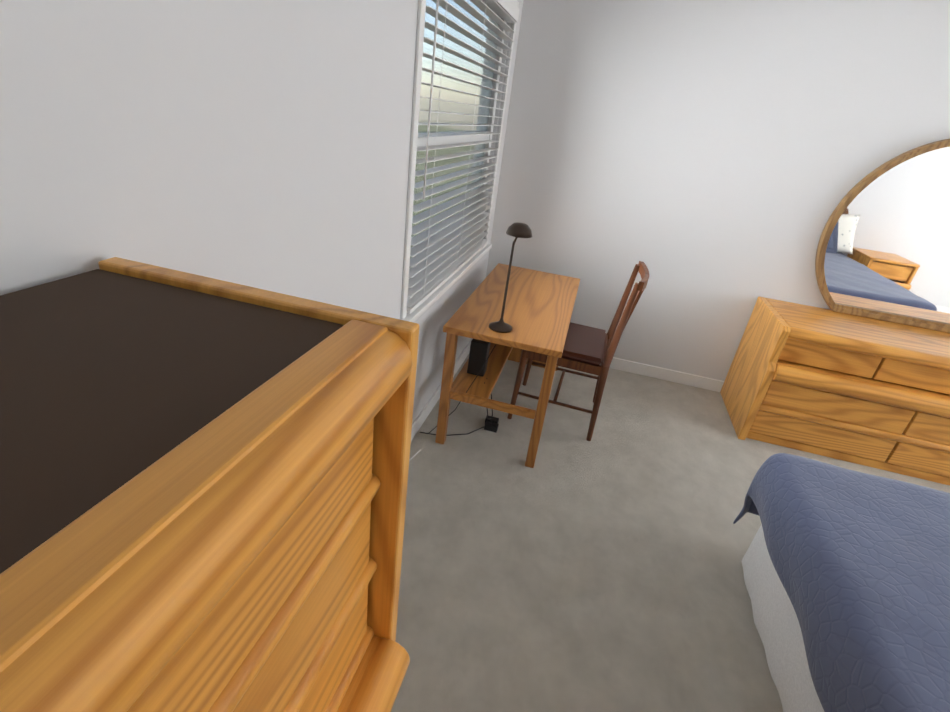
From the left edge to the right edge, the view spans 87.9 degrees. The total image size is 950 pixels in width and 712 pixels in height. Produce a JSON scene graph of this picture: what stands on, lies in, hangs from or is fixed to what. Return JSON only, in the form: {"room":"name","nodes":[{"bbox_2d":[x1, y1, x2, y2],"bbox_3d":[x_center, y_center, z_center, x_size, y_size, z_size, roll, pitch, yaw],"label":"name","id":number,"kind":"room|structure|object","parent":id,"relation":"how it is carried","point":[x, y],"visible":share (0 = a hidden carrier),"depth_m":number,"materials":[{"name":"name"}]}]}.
{"room":"bedroom","nodes":[
{"label":"bedroom","id":0,"kind":"room"},
{"bbox_2d":[0,0,522,423],"bbox_3d":[-0.367,-0.486,1.573,0.140,2.440,3.943,13,27,10],"label":"wall","id":1,"kind":"structure","parent":0,"point":[263,144],"depth_m":0.87,"materials":[{"name":"white paint"}]},
{"bbox_2d":[411,338,472,440],"bbox_3d":[-0.435,0.575,2.084,0.012,0.085,3.600,13,27,10],"label":"baseboard","id":2,"kind":"structure","parent":1,"relation":"attached to","point":[435,397],"depth_m":2.74,"materials":[{"name":"white paint"}]},
{"bbox_2d":[400,0,518,321],"bbox_3d":[-0.063,-0.997,2.326,0.125,1.383,1.495,13,27,10],"label":"window","id":3,"kind":"structure","parent":1,"relation":"in","point":[420,76],"depth_m":2.16,"materials":[{"name":"glass"}]},
{"bbox_2d":[406,0,519,314],"bbox_3d":[-0.037,-1.010,2.312,0.064,1.267,1.359,13,27,10],"label":"window blinds","id":4,"kind":"object","parent":3,"relation":"attached to","point":[440,257],"visible":0.83,"depth_m":2.21,"materials":[{"name":"white paint"}]},
{"bbox_2d":[391,354,949,711],"bbox_3d":[2.570,1.353,1.577,6.580,0.120,3.943,13,27,10],"label":"floor","id":5,"kind":"structure","parent":0,"point":[573,570],"depth_m":1.96,"materials":[{"name":"carpet"}]},
{"bbox_2d":[0,257,418,711],"bbox_3d":[-0.458,0.655,0.574,0.505,1.285,0.854,13,27,10],"label":"chest","id":6,"kind":"object","parent":5,"relation":"on","point":[203,486],"visible":1,"depth_m":0.43,"materials":[{"name":"brown wood"}]},
{"bbox_2d":[420,345,498,435],"bbox_3d":[-0.042,0.141,2.517,0.375,0.562,0.277,13,27,10],"label":"power cord","id":7,"kind":"object","parent":5,"relation":"on","point":[491,424],"depth_m":2.64,"materials":[{"name":"black plastic"}]},
{"bbox_2d":[435,263,579,467],"bbox_3d":[0.225,-0.024,2.817,0.540,0.652,1.170,13,27,10],"label":"desk","id":8,"kind":"object","parent":5,"relation":"on","point":[539,307],"visible":0.96,"depth_m":2.42,"materials":[{"name":"brown wood"}]},
{"bbox_2d":[467,339,490,376],"bbox_3d":[0.020,0.002,2.555,0.090,0.189,0.075,13,27,10],"label":"speaker box","id":9,"kind":"object","parent":8,"relation":"on","point":[479,353],"visible":0.77,"depth_m":2.52,"materials":[{"name":"black plastic"}]},
{"bbox_2d":[489,222,531,332],"bbox_3d":[0.157,-0.346,2.173,0.125,0.475,0.148,13,27,10],"label":"desk lamp","id":10,"kind":"object","parent":8,"relation":"on","point":[516,230],"visible":1,"depth_m":2.11,"materials":[{"name":"brown metal"}]},
{"bbox_2d":[507,261,648,440],"bbox_3d":[0.555,-0.076,2.719,0.553,0.913,0.468,13,27,10],"label":"chair","id":11,"kind":"object","parent":5,"relation":"on","point":[588,349],"visible":0.73,"depth_m":2.61,"materials":[{"name":"brown wood"}]},
{"bbox_2d":[720,296,949,485],"bbox_3d":[2.391,0.229,2.838,1.540,0.705,0.602,13,27,10],"label":"dresser","id":12,"kind":"object","parent":5,"relation":"on","point":[869,392],"visible":1,"depth_m":2.69,"materials":[{"name":"brown wood"}]},
{"bbox_2d":[733,453,949,711],"bbox_3d":[1.877,1.003,0.818,2.156,1.004,2.068,13,27,10],"label":"bed","id":13,"kind":"object","parent":5,"relation":"on","point":[846,576],"visible":1,"depth_m":1.44,"materials":[{"name":"blue fabric"}]},
{"bbox_2d":[486,0,949,380],"bbox_3d":[3.206,-0.556,2.675,6.300,2.440,0.140,13,27,10],"label":"wall","id":14,"kind":"structure","parent":0,"point":[710,164],"depth_m":2.85,"materials":[{"name":"white paint"}]},
{"bbox_2d":[610,357,723,391],"bbox_3d":[3.045,0.519,3.132,6.300,0.085,0.015,13,27,10],"label":"baseboard","id":15,"kind":"structure","parent":14,"relation":"attached to","point":[669,375],"depth_m":3.44,"materials":[{"name":"white paint"}]},
{"bbox_2d":[815,139,949,332],"bbox_3d":[2.555,-0.650,2.702,1.130,1.010,0.054,13,27,10],"label":"mirror","id":16,"kind":"object","parent":14,"relation":"attached to","point":[883,251],"visible":1,"depth_m":2.78,"materials":[{"name":"brown mirror"}]}
]}

